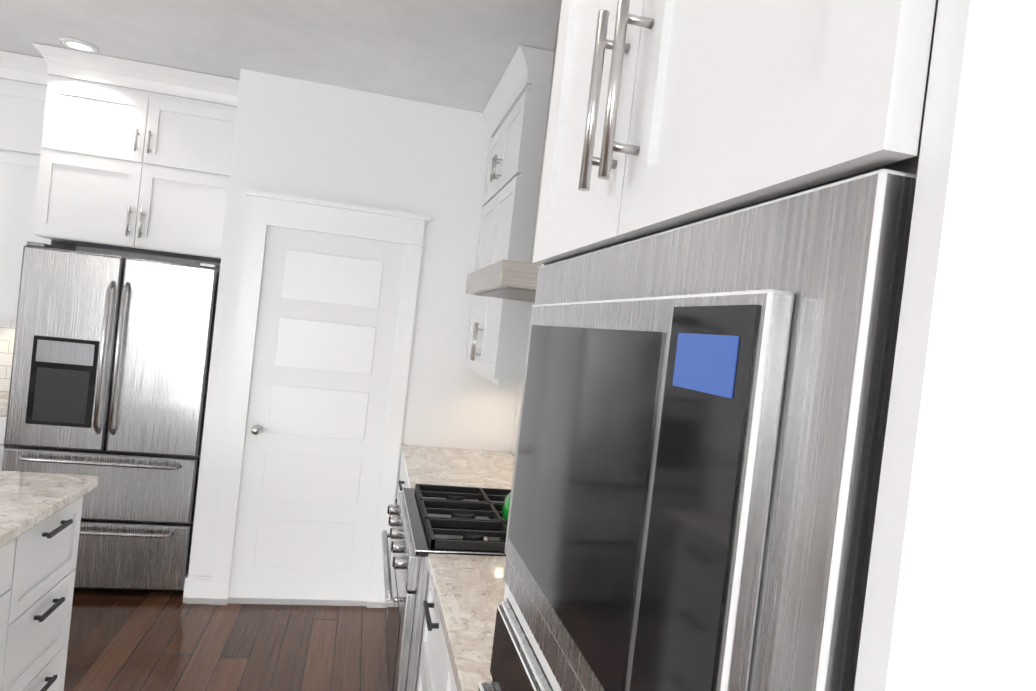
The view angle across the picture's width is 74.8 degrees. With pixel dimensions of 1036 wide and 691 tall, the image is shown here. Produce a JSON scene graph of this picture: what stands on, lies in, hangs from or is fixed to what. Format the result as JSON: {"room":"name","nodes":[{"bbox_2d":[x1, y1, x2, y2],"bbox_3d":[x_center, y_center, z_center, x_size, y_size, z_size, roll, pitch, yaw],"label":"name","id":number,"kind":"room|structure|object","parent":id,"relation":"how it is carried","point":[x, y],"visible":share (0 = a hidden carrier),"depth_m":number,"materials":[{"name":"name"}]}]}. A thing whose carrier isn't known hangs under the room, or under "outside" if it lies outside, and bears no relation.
{"room":"kitchen","nodes":[
{"label":"kitchen","id":0,"kind":"room"},
{"bbox_2d":[7,246,220,391],"bbox_3d":[-2.206,-0.664,6.880,3.430,3.799,5.160,6,1,-13],"label":"wall block","id":1,"kind":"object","parent":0,"point":[136,255],"depth_m":4.21,"materials":[{"name":"white paint"}]},
{"bbox_2d":[0,318,15,390],"bbox_3d":[-3.003,0.042,4.085,0.588,0.479,0.008,6,1,-13],"label":"wall tiles","id":2,"kind":"structure","parent":1,"relation":"attached to","point":[7,330],"depth_m":4.07,"materials":[{"name":"white tile"}]},
{"bbox_2d":[0,51,75,318],"bbox_3d":[-2.911,-0.885,3.869,0.597,1.442,0.389,6,1,-13],"label":"upper cabinet","id":3,"kind":"object","parent":1,"relation":"attached to","point":[24,79],"visible":0.42,"depth_m":3.77,"materials":[{"name":"white wood"}]},
{"bbox_2d":[31,42,239,262],"bbox_3d":[-2.118,-1.031,3.914,1.043,0.977,0.631,6,1,-13],"label":"upper cabinet","id":4,"kind":"object","parent":1,"relation":"attached to","point":[135,156],"visible":0.92,"depth_m":3.67,"materials":[{"name":"white wood"}]},
{"bbox_2d":[64,588,386,690],"bbox_3d":[-3.110,1.301,0.143,7.720,0.060,18.120,6,1,-13],"label":"floor","id":5,"kind":"structure","parent":0,"point":[141,640],"depth_m":3.18,"materials":[{"name":"brown wood"}]},
{"bbox_2d":[0,416,7,470],"bbox_3d":[-3.036,0.767,3.771,0.537,0.885,0.667,6,1,-13],"label":"base cabinet","id":6,"kind":"object","parent":5,"relation":"on","point":[3,419],"visible":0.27,"depth_m":3.53,"materials":[{"name":"white wood"}]},
{"bbox_2d":[0,391,8,415],"bbox_3d":[-2.964,0.311,3.777,0.589,0.034,0.631,6,1,-13],"label":"countertop","id":7,"kind":"structure","parent":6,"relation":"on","point":[4,397],"depth_m":3.71,"materials":[{"name":"beige stone"}]},
{"bbox_2d":[0,496,82,690],"bbox_3d":[-1.986,0.933,1.138,1.418,0.884,2.391,6,1,-13],"label":"kitchen island","id":8,"kind":"object","parent":5,"relation":"on","point":[37,569],"visible":0.92,"depth_m":2.12,"materials":[{"name":"white wood"}]},
{"bbox_2d":[0,470,97,547],"bbox_3d":[-1.966,0.472,1.137,1.440,0.036,2.445,6,1,-13],"label":"island countertop","id":9,"kind":"structure","parent":8,"relation":"on","point":[29,500],"depth_m":2.19,"materials":[{"name":"stone"}]},
{"bbox_2d":[2,241,219,590],"bbox_3d":[-2.208,0.400,3.840,0.910,1.795,0.821,6,1,-13],"label":"fridge","id":10,"kind":"object","parent":5,"relation":"on","point":[110,369],"visible":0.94,"depth_m":3.52,"materials":[{"name":"silver metal"}]},
{"bbox_2d":[390,456,408,567],"bbox_3d":[-0.286,1.082,3.380,0.628,0.884,0.998,6,1,-13],"label":"base cabinet","id":11,"kind":"object","parent":5,"relation":"on","point":[402,483],"depth_m":3.55,"materials":[{"name":"white"}]},
{"bbox_2d":[416,574,443,690],"bbox_3d":[0.042,1.146,1.892,0.628,0.884,0.480,6,1,-13],"label":"base cabinet","id":12,"kind":"object","parent":5,"relation":"on","point":[435,672],"depth_m":1.87,"materials":[{"name":"white wood"}]},
{"bbox_2d":[379,484,510,690],"bbox_3d":[-0.151,1.068,2.494,0.735,0.975,0.768,6,1,-13],"label":"range","id":13,"kind":"object","parent":5,"relation":"on","point":[425,520],"visible":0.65,"depth_m":2.26,"materials":[{"name":"silver metal"}]},
{"bbox_2d":[502,493,510,521],"bbox_3d":[0.055,0.520,2.387,0.200,0.213,0.241,6,1,-13],"label":"kettle","id":14,"kind":"object","parent":13,"relation":"on","point":[505,509],"visible":0.02,"depth_m":2.37,"materials":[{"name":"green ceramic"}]},
{"bbox_2d":[438,636,456,690],"bbox_3d":[0.146,1.166,1.423,0.628,0.884,0.481,6,1,-13],"label":"base cabinet","id":15,"kind":"object","parent":5,"relation":"on","point":[446,681],"depth_m":1.58,"materials":[{"name":"white wood"}]},
{"bbox_2d":[478,0,1035,690],"bbox_3d":[0.347,0.229,0.773,0.718,2.817,0.930,6,1,-13],"label":"tall cabinet","id":16,"kind":"object","parent":5,"relation":"on","point":[776,428],"visible":1,"depth_m":0.41,"materials":[{"name":"white wood"}]},
{"bbox_2d":[0,0,561,112],"bbox_3d":[-2.735,-2.032,0.072,7.720,1.009,18.100,6,1,-13],"label":"ceiling","id":17,"kind":"structure","parent":0,"point":[459,54],"depth_m":3.08,"materials":[{"name":"paint"}]},
{"bbox_2d":[59,37,98,52],"bbox_3d":[-2.231,-1.523,3.444,0.176,0.011,0.176,6,1,-13],"label":"recessed light","id":18,"kind":"object","parent":17,"relation":"in","point":[77,44],"visible":0.98,"depth_m":3.44,"materials":[{"name":"white plastic"}]},
{"bbox_2d":[188,69,518,605],"bbox_3d":[-0.880,0.028,4.137,1.669,2.819,0.819,6,1,-13],"label":"wall","id":19,"kind":"structure","parent":0,"point":[310,140],"depth_m":3.70,"materials":[{"name":"white paint"}]},
{"bbox_2d":[183,575,386,607],"bbox_3d":[-1.714,1.349,0.443,4.630,0.145,17.860,6,1,-13],"label":"baseboard","id":20,"kind":"structure","parent":19,"relation":"attached to","point":[196,589],"depth_m":3.58,"materials":[{"name":"white wood"}]},
{"bbox_2d":[209,189,430,607],"bbox_3d":[-1.071,0.330,3.654,0.960,2.195,0.106,6,1,-13],"label":"door frame","id":21,"kind":"structure","parent":19,"relation":"attached to","point":[319,345],"depth_m":3.67,"materials":[{"name":"white wood"}]},
{"bbox_2d":[400,444,514,690],"bbox_3d":[-0.056,0.660,2.518,0.631,0.034,2.745,6,1,-13],"label":"countertop","id":22,"kind":"structure","parent":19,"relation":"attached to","point":[469,590],"depth_m":1.89,"materials":[{"name":"stone"}]},
{"bbox_3d":[1.286,0.335,-1.521,0.120,2.900,13.060,6,1,-13],"label":"wall","id":23,"kind":"structure","parent":0,"visible":0},
{"bbox_2d":[465,45,553,385],"bbox_3d":[0.012,-0.549,3.386,0.389,1.442,0.978,6,1,-13],"label":"upper cabinet","id":24,"kind":"object","parent":23,"relation":"attached to","point":[514,112],"visible":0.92,"depth_m":2.98,"materials":[{"name":"white wood"}]},
{"bbox_2d":[465,20,559,302],"bbox_3d":[0.165,-0.702,2.487,0.501,1.072,0.760,6,1,-13],"label":"range hood","id":25,"kind":"object","parent":23,"relation":"attached to","point":[509,279],"visible":0.21,"depth_m":2.27,"materials":[{"name":"white wood"}]},
{"bbox_2d":[511,382,522,455],"bbox_3d":[0.362,-0.267,2.570,0.008,1.898,2.747,6,1,-13],"label":"wall tiles","id":26,"kind":"structure","parent":23,"relation":"attached to","point":[516,418],"depth_m":3.86,"materials":[{"name":"white tile"}]}
]}

